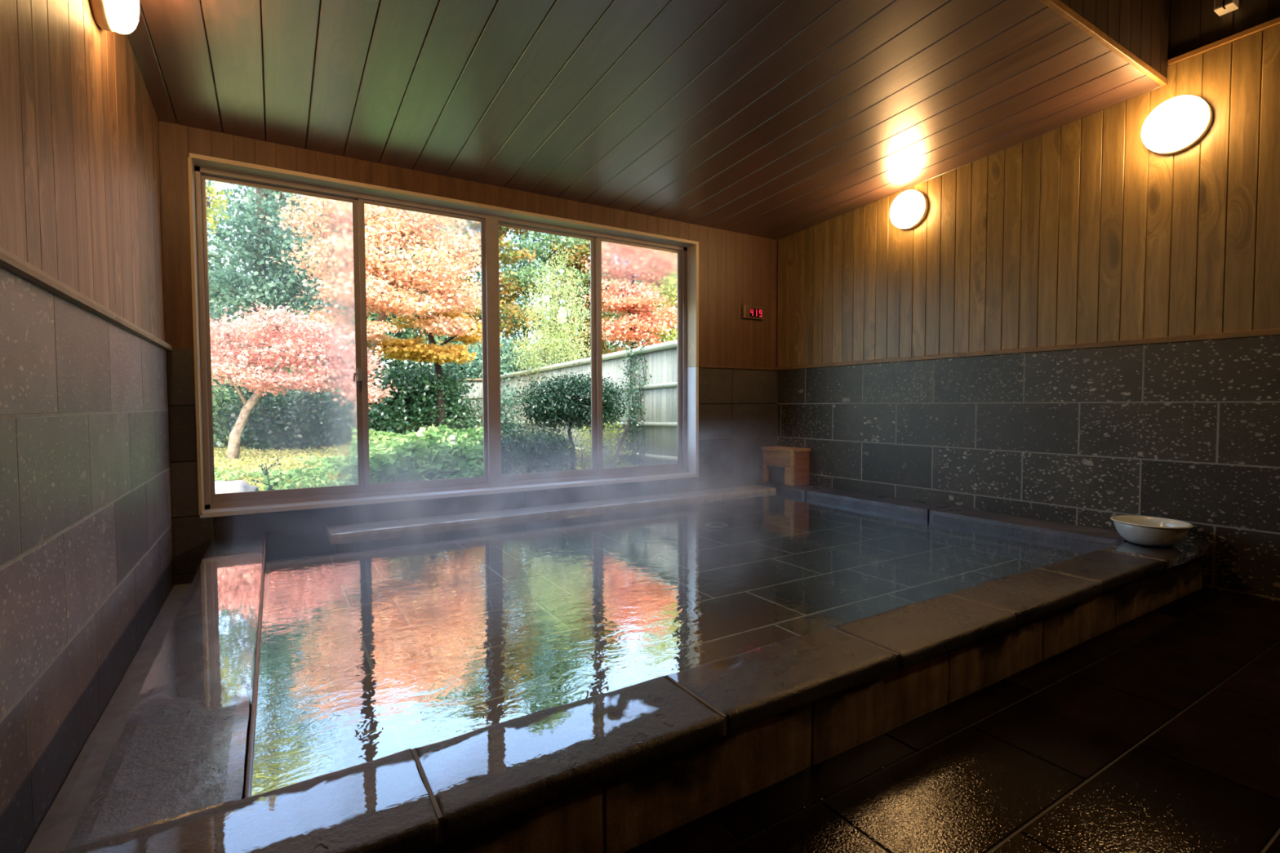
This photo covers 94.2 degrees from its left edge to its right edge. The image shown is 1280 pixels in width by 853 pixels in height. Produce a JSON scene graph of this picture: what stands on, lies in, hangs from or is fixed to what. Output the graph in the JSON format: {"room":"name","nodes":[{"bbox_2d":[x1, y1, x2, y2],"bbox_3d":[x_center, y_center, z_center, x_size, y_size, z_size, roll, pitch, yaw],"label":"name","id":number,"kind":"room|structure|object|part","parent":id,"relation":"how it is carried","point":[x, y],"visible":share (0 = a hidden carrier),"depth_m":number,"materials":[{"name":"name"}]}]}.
{"room":"spa","nodes":[
{"label":"spa","id":0,"kind":"room"},
{"bbox_2d":[0,0,173,852],"bbox_3d":[-1.089,-0.676,0.655,0.226,3.750,6.304,-2,2,-31],"label":"wall","id":1,"kind":"structure","parent":0,"point":[86,572],"depth_m":1.66,"materials":[{"name":"tile"}]},
{"bbox_3d":[-0.956,-0.328,0.634,0.036,0.030,5.900,-2,2,-31],"label":"dado rail","id":2,"kind":"part","parent":1,"relation":"part of","materials":[{"name":"brown wood"}]},
{"bbox_2d":[88,0,139,34],"bbox_3d":[-1.784,-1.488,2.022,0.110,0.264,0.264,-2,2,-31],"label":"wall lamp","id":3,"kind":"object","parent":1,"relation":"attached to","point":[121,16],"visible":1,"depth_m":1.99,"materials":[{"name":"white glass"}]},
{"bbox_3d":[-1.766,-1.488,2.034,0.067,0.262,0.262,-2,2,-31],"label":"lamp shade","id":4,"kind":"part","parent":3,"relation":"part of","materials":[{"name":"white glass"}]},
{"bbox_2d":[158,120,777,585],"bbox_3d":[-0.689,-0.451,4.403,4.454,3.020,0.272,-2,2,-31],"label":"wall","id":5,"kind":"structure","parent":0,"point":[738,370],"depth_m":4.06,"materials":[{"name":"wood"}]},
{"bbox_2d":[187,152,698,518],"bbox_3d":[-1.009,-0.520,4.172,3.395,1.959,0.206,-2,2,-31],"label":"window","id":6,"kind":"structure","parent":5,"relation":"in","point":[280,328],"depth_m":3.67,"materials":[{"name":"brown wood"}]},
{"bbox_3d":[-2.127,-0.511,3.581,0.760,1.795,0.004,-2,2,-31],"label":"pane","id":7,"kind":"part","parent":6,"relation":"part of","materials":[{"name":"clear glass"}]},
{"bbox_3d":[-2.124,-0.496,3.584,0.807,1.853,0.022,-2,2,-31],"label":"sash","id":8,"kind":"part","parent":6,"relation":"part of","materials":[{"name":"brown metal"}]},
{"bbox_3d":[-1.416,-0.514,3.991,0.826,1.853,0.022,-2,2,-31],"label":"sash","id":9,"kind":"part","parent":6,"relation":"part of","materials":[{"name":"brown metal"}]},
{"bbox_3d":[-1.424,-0.529,3.985,0.754,1.795,0.004,-2,2,-31],"label":"pane","id":10,"kind":"part","parent":6,"relation":"part of","materials":[{"name":"clear glass"}]},
{"bbox_3d":[-0.984,0.446,4.174,3.389,0.027,0.126,-2,2,-31],"label":"sill","id":11,"kind":"part","parent":6,"relation":"part of","materials":[{"name":"stone"}]},
{"bbox_3d":[-0.699,-0.534,4.458,0.824,1.853,0.022,-2,2,-31],"label":"sash","id":12,"kind":"part","parent":6,"relation":"part of","materials":[{"name":"brown metal"}]},
{"bbox_3d":[0.009,-0.551,4.865,0.808,1.853,0.022,-2,2,-31],"label":"sash","id":13,"kind":"part","parent":6,"relation":"part of","materials":[{"name":"brown metal"}]},
{"bbox_3d":[0.010,-0.567,4.864,0.740,1.795,0.004,-2,2,-31],"label":"pane","id":14,"kind":"part","parent":6,"relation":"part of","materials":[{"name":"clear glass"}]},
{"bbox_3d":[0.871,-0.516,5.207,0.888,0.022,0.017,-2,2,-31],"label":"dado rail","id":15,"kind":"part","parent":5,"relation":"part of","materials":[{"name":"brown wood"}]},
{"bbox_2d":[742,304,764,319],"bbox_3d":[1.003,-1.009,5.259,0.235,0.115,0.028,-2,2,-31],"label":"display","id":16,"kind":"object","parent":5,"relation":"attached to","point":[749,312],"visible":1,"depth_m":5.24,"materials":[{"name":"brown plastic"}]},
{"bbox_2d":[126,0,1169,239],"bbox_3d":[0.934,-2.076,1.686,4.814,1.043,6.020,-2,2,-31],"label":"ceiling","id":17,"kind":"structure","parent":0,"point":[771,119],"depth_m":2.92,"materials":[{"name":"brown wood"}]},
{"bbox_3d":[0.813,-1.715,1.898,4.413,0.030,0.022,-2,2,-31],"label":"edge trim","id":18,"kind":"part","parent":17,"relation":"part of","materials":[{"name":"orange wood"}]},
{"bbox_2d":[24,582,1279,852],"bbox_3d":[0.927,1.000,1.829,4.614,0.300,6.112,-2,2,-31],"label":"floor","id":19,"kind":"structure","parent":0,"point":[1158,731],"depth_m":1.51,"materials":[{"name":"tile"}]},
{"bbox_2d":[59,481,1210,852],"bbox_3d":[0.236,0.818,3.112,4.242,0.473,2.993,-2,2,-31],"label":"surround","id":20,"kind":"object","parent":19,"relation":"on","point":[598,756],"visible":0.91,"depth_m":1.51,"materials":[{"name":"grey stone"}]},
{"bbox_2d":[256,624,758,852],"bbox_3d":[0.226,0.920,3.135,4.240,0.267,2.950,-2,2,-31],"label":"basin","id":21,"kind":"object","parent":20,"relation":"in","point":[315,735],"depth_m":1.79,"materials":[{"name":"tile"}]},
{"bbox_2d":[256,491,1104,711],"bbox_3d":[0.169,0.708,3.208,3.722,0.145,2.747,-2,2,-31],"label":"water","id":22,"kind":"object","parent":20,"relation":"in","point":[768,568],"visible":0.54,"depth_m":2.58,"materials":[{"name":"clear liquid"}]},
{"bbox_2d":[761,445,810,485],"bbox_3d":[1.278,0.342,5.238,0.215,0.310,0.392,-2,2,-31],"label":"box","id":23,"kind":"object","parent":20,"relation":"on","point":[786,465],"visible":1,"depth_m":5.12,"materials":[{"name":"brown wood"}]},
{"bbox_3d":[1.280,0.198,5.235,0.207,0.022,0.392,-2,2,-31],"label":"lid","id":24,"kind":"part","parent":23,"relation":"part of","materials":[{"name":"brown wood"}]},
{"bbox_3d":[1.298,0.360,5.051,0.022,0.288,0.030,-2,2,-31],"label":"corner post","id":25,"kind":"part","parent":23,"relation":"part of","materials":[{"name":"brown wood"}]},
{"bbox_2d":[1110,515,1193,546],"bbox_3d":[2.533,0.524,2.952,0.314,0.110,0.314,-2,2,-31],"label":"bowl","id":26,"kind":"object","parent":20,"relation":"on","point":[1154,531],"visible":1,"depth_m":2.89,"materials":[{"name":"white ceramic"}]},
{"bbox_2d":[776,0,1279,601],"bbox_3d":[2.827,-0.779,3.054,0.214,3.750,6.306,-2,2,-31],"label":"wall","id":27,"kind":"structure","parent":0,"point":[1079,324],"depth_m":3.38,"materials":[{"name":"wood"}]},
{"bbox_2d":[889,190,928,229],"bbox_3d":[1.907,-1.550,4.244,0.110,0.264,0.264,-2,2,-31],"label":"wall lamp","id":28,"kind":"object","parent":27,"relation":"attached to","point":[909,208],"visible":1,"depth_m":4.19,"materials":[{"name":"white glass"}]},
{"bbox_3d":[2.798,-0.442,2.934,0.024,0.030,5.900,-2,2,-31],"label":"dado rail","id":29,"kind":"part","parent":27,"relation":"part of","materials":[{"name":"orange wood"}]},
{"bbox_2d":[1141,94,1213,155],"bbox_3d":[2.680,-1.516,2.983,0.110,0.264,0.264,-2,2,-31],"label":"wall lamp","id":30,"kind":"object","parent":27,"relation":"attached to","point":[1178,123],"visible":1,"depth_m":2.94,"materials":[{"name":"white glass"}]},
{"bbox_3d":[3.518,-1.811,1.704,0.022,0.024,3.132,-2,2,-31],"label":"picture rail","id":31,"kind":"part","parent":27,"relation":"part of","materials":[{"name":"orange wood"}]},
{"bbox_2d":[1213,0,1239,16],"bbox_3d":[2.785,-2.025,2.824,0.084,0.092,0.070,-2,2,-31],"label":"wall fitting","id":32,"kind":"object","parent":27,"relation":"attached to","point":[1221,7],"visible":1,"depth_m":2.81,"materials":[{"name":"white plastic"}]},
{"label":"outside","id":33,"kind":"structure","parent":0,"visible":0},
{"bbox_2d":[368,408,597,475],"bbox_3d":[-13.463,-1.282,29.572,52.000,2.816,56.000,-2,2,-31],"label":"ground","id":34,"kind":"structure","parent":33,"point":[589,464],"depth_m":8.15,"materials":[{"name":"soil"}]},
{"bbox_2d":[361,335,397,408],"bbox_3d":[-4.628,-0.502,7.454,2.984,2.101,2.170,-2,2,-31],"label":"maple tree","id":35,"kind":"object","parent":34,"relation":"on","point":[371,393],"visible":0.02,"depth_m":7.91,"materials":[{"name":"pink plant"}]},
{"bbox_2d":[360,248,421,409],"bbox_3d":[-9.371,-3.579,17.191,6.257,7.664,4.969,-2,2,-31],"label":"evergreen tree","id":36,"kind":"object","parent":34,"relation":"on","point":[375,314],"visible":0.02,"depth_m":18.19,"materials":[{"name":"green plant"}]},
{"bbox_2d":[364,205,464,411],"bbox_3d":[-7.776,-3.509,19.453,6.431,8.570,4.601,-1,2,-22],"label":"evergreen tree","id":37,"kind":"object","parent":34,"relation":"on","point":[404,336],"visible":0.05,"depth_m":19.09,"materials":[{"name":"green plant"}]},
{"bbox_2d":[358,203,481,422],"bbox_3d":[-4.177,-1.882,10.082,3.578,4.537,2.950,-2,3,-42],"label":"maple tree","id":38,"kind":"object","parent":34,"relation":"on","point":[397,302],"visible":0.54,"depth_m":9.83,"materials":[{"name":"orange plant"}]},
{"bbox_2d":[363,423,484,484],"bbox_3d":[-2.394,0.286,6.883,1.799,0.588,4.077,-1,2,-25],"label":"ground cover","id":39,"kind":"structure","parent":34,"relation":"on","point":[420,455],"depth_m":5.53,"materials":[{"name":"green plant"}]},
{"bbox_2d":[368,357,483,434],"bbox_3d":[-4.508,-0.386,11.831,3.271,1.939,2.325,-1,2,-23],"label":"evergreen shrub","id":40,"kind":"object","parent":34,"relation":"on","point":[419,387],"visible":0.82,"depth_m":11.55,"materials":[{"name":"green plant"}]},
{"bbox_2d":[370,293,502,426],"bbox_3d":[-4.003,-1.160,11.098,2.990,2.860,1.746,-2,2,-31],"label":"maple tree","id":41,"kind":"object","parent":34,"relation":"on","point":[397,348],"visible":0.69,"depth_m":10.94,"materials":[{"name":"orange plant"}]},
{"bbox_2d":[377,232,524,400],"bbox_3d":[-6.338,-4.790,19.330,4.963,10.201,5.880,0,2,13],"label":"evergreen tree","id":42,"kind":"object","parent":34,"relation":"on","point":[415,334],"visible":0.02,"depth_m":19.20,"materials":[{"name":"green plant"}]},
{"bbox_2d":[449,435,455,448],"bbox_3d":[-2.049,0.325,6.501,0.060,0.460,0.060,-2,2,-31],"label":"path light","id":43,"kind":"object","parent":34,"relation":"on","point":[452,438],"visible":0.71,"depth_m":6.47,"materials":[{"name":"white"}]},
{"bbox_2d":[449,437,473,471],"bbox_3d":[-1.760,0.386,5.860,0.267,0.557,0.263,-1,2,-9],"label":"seedling","id":44,"kind":"object","parent":34,"relation":"on","point":[462,443],"visible":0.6,"depth_m":5.83,"materials":[{"name":"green plant"}]},
{"bbox_2d":[458,378,483,428],"bbox_3d":[-3.775,-0.334,13.510,0.695,1.530,0.104,-2,2,-31],"label":"bamboo fence","id":45,"kind":"object","parent":34,"relation":"on","point":[477,382],"visible":0.18,"depth_m":13.52,"materials":[{"name":"wood"}]},
{"bbox_3d":[-3.784,-1.057,13.451,0.652,0.076,0.057,-2,2,-31],"label":"rail","id":46,"kind":"part","parent":45,"relation":"part of","materials":[{"name":"beige wood"}]},
{"bbox_2d":[422,226,552,368],"bbox_3d":[-4.766,-4.322,17.053,4.272,8.337,3.937,0,2,15],"label":"evergreen tree","id":47,"kind":"object","parent":34,"relation":"on","point":[511,311],"visible":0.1,"depth_m":16.89,"materials":[{"name":"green plant"}]},
{"bbox_2d":[428,333,569,401],"bbox_3d":[-3.385,-1.125,14.973,4.052,2.567,2.078,-2,2,-31],"label":"evergreen shrub","id":48,"kind":"object","parent":34,"relation":"on","point":[476,366],"visible":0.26,"depth_m":14.55,"materials":[{"name":"green plant"}]},
{"bbox_2d":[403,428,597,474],"bbox_3d":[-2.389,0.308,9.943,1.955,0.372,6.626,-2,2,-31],"label":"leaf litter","id":49,"kind":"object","parent":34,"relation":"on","point":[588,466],"visible":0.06,"depth_m":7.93,"materials":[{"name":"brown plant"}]},
{"bbox_2d":[482,372,533,474],"bbox_3d":[-1.511,-0.013,6.985,0.615,1.238,0.814,-2,2,-31],"label":"shrub","id":50,"kind":"object","parent":34,"relation":"on","point":[508,402],"visible":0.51,"depth_m":6.78,"materials":[{"name":"green plant"}]},
{"bbox_3d":[-1.580,0.138,6.931,0.196,0.939,0.563,-2,2,-31],"label":"stem","id":51,"kind":"part","parent":50,"relation":"part of","materials":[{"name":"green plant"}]},
{"bbox_2d":[478,227,569,370],"bbox_3d":[-4.691,-5.682,24.082,6.380,11.938,4.304,-1,2,-11],"label":"evergreen tree","id":52,"kind":"object","parent":34,"relation":"on","point":[519,239],"visible":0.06,"depth_m":23.52,"materials":[{"name":"green plant"}]},
{"bbox_2d":[467,421,585,475],"bbox_3d":[-1.269,0.287,6.616,1.478,0.701,1.034,-1,2,-27],"label":"shrub","id":53,"kind":"object","parent":34,"relation":"on","point":[524,450],"visible":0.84,"depth_m":6.53,"materials":[{"name":"green plant"}]},
{"bbox_3d":[-1.277,0.372,6.666,0.906,0.527,0.474,-2,2,-31],"label":"stem","id":54,"kind":"part","parent":53,"relation":"part of","materials":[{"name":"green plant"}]},
{"bbox_2d":[502,236,603,380],"bbox_3d":[-1.586,-1.583,10.926,1.985,3.742,1.574,-1,2,-16],"label":"tree","id":55,"kind":"object","parent":34,"relation":"on","point":[562,351],"visible":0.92,"depth_m":10.83,"materials":[{"name":"green plant"}]},
{"bbox_3d":[-1.576,-1.385,11.005,1.099,3.340,0.633,-2,2,-31],"label":"stem","id":56,"kind":"part","parent":55,"relation":"part of","materials":[{"name":"plant"}]},
{"bbox_2d":[498,230,622,362],"bbox_3d":[-2.457,-4.773,18.276,4.687,9.086,4.283,-1,2,-28],"label":"evergreen tree","id":57,"kind":"object","parent":34,"relation":"on","point":[541,250],"visible":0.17,"depth_m":17.62,"materials":[{"name":"green plant"}]},
{"bbox_2d":[501,362,634,470],"bbox_3d":[-0.831,-0.047,7.067,1.595,1.449,1.375,-1,2,-9],"label":"topiary tree","id":58,"kind":"object","parent":34,"relation":"on","point":[567,401],"visible":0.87,"depth_m":6.90,"materials":[{"name":"green plant"}]},
{"bbox_2d":[574,441,591,466],"bbox_3d":[-0.794,0.387,8.002,0.260,0.369,0.225,1,2,24],"label":"seedling","id":59,"kind":"object","parent":34,"relation":"on","point":[583,444],"visible":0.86,"depth_m":7.98,"materials":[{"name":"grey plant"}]},
{"bbox_2d":[528,236,638,361],"bbox_3d":[-1.847,-3.849,18.851,3.622,7.142,3.482,-1,2,-12],"label":"evergreen tree","id":60,"kind":"object","parent":34,"relation":"on","point":[584,249],"visible":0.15,"depth_m":18.06,"materials":[{"name":"green plant"}]},
{"bbox_2d":[500,339,677,453],"bbox_3d":[-1.443,-0.310,10.344,0.127,1.701,7.952,-2,2,-31],"label":"bamboo fence","id":61,"kind":"object","parent":34,"relation":"on","point":[660,402],"visible":0.25,"depth_m":7.92,"materials":[{"name":"wood"}]},
{"bbox_3d":[-1.462,-1.038,10.306,0.088,0.243,7.952,-2,2,-31],"label":"rail","id":62,"kind":"part","parent":61,"relation":"part of","materials":[{"name":"white wood"}]},
{"bbox_3d":[-1.451,-0.059,10.347,0.059,0.215,7.951,-2,2,-31],"label":"rail","id":63,"kind":"part","parent":61,"relation":"part of","materials":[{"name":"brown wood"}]},
{"bbox_3d":[-1.453,-0.549,10.329,0.059,0.215,7.951,-2,2,-31],"label":"rail","id":64,"kind":"part","parent":61,"relation":"part of","materials":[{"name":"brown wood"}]},
{"bbox_2d":[618,337,652,440],"bbox_3d":[-0.101,-0.278,7.983,0.164,1.829,0.864,-2,2,-31],"label":"climbing vine","id":65,"kind":"object","parent":61,"relation":"attached to","point":[628,358],"visible":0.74,"depth_m":7.97,"materials":[{"name":"green plant"}]},
{"bbox_3d":[-0.054,-0.277,7.992,0.037,1.403,0.482,-2,2,-31],"label":"stem","id":66,"kind":"part","parent":65,"relation":"part of","materials":[{"name":"green plant"}]},
{"bbox_3d":[0.496,-0.195,7.223,0.088,1.690,0.090,-2,2,-31],"label":"post","id":67,"kind":"part","parent":61,"relation":"part of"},
{"bbox_2d":[573,419,624,462],"bbox_3d":[-0.511,0.164,8.196,0.732,0.847,1.542,-2,2,-31],"label":"evergreen shrub","id":68,"kind":"object","parent":34,"relation":"on","point":[588,436],"visible":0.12,"depth_m":8.32,"materials":[{"name":"green plant"}]},
{"bbox_2d":[548,239,668,351],"bbox_3d":[-1.084,-5.378,24.770,5.407,11.285,5.626,1,2,29],"label":"evergreen tree","id":69,"kind":"object","parent":34,"relation":"on","point":[608,342],"visible":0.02,"depth_m":24.28,"materials":[{"name":"green plant"}]},
{"bbox_2d":[574,254,677,354],"bbox_3d":[-0.114,-2.671,16.029,3.098,5.369,2.984,0,2,11],"label":"maple tree","id":70,"kind":"object","parent":34,"relation":"on","point":[642,325],"visible":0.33,"depth_m":15.54,"materials":[{"name":"red plant"}]},
{"bbox_2d":[622,419,631,435],"bbox_3d":[-0.249,0.239,7.591,0.043,0.636,1.099,0,2,12],"label":"wooden stake","id":71,"kind":"object","parent":34,"relation":"on","point":[628,421],"visible":0.3,"depth_m":7.91,"materials":[{"name":"brown wood"}]},
{"bbox_2d":[615,301,669,351],"bbox_3d":[0.569,-4.662,26.197,6.864,9.688,4.598,-1,2,-25],"label":"evergreen tree","id":72,"kind":"object","parent":34,"relation":"on","point":[653,301],"visible":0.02,"depth_m":25.51,"materials":[{"name":"green plant"}]},
{"bbox_2d":[626,301,677,345],"bbox_3d":[1.107,-3.982,18.785,3.888,7.570,3.928,0,2,16],"label":"maple tree","id":73,"kind":"object","parent":34,"relation":"on","point":[672,335],"visible":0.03,"depth_m":18.41,"materials":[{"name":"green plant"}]}
]}

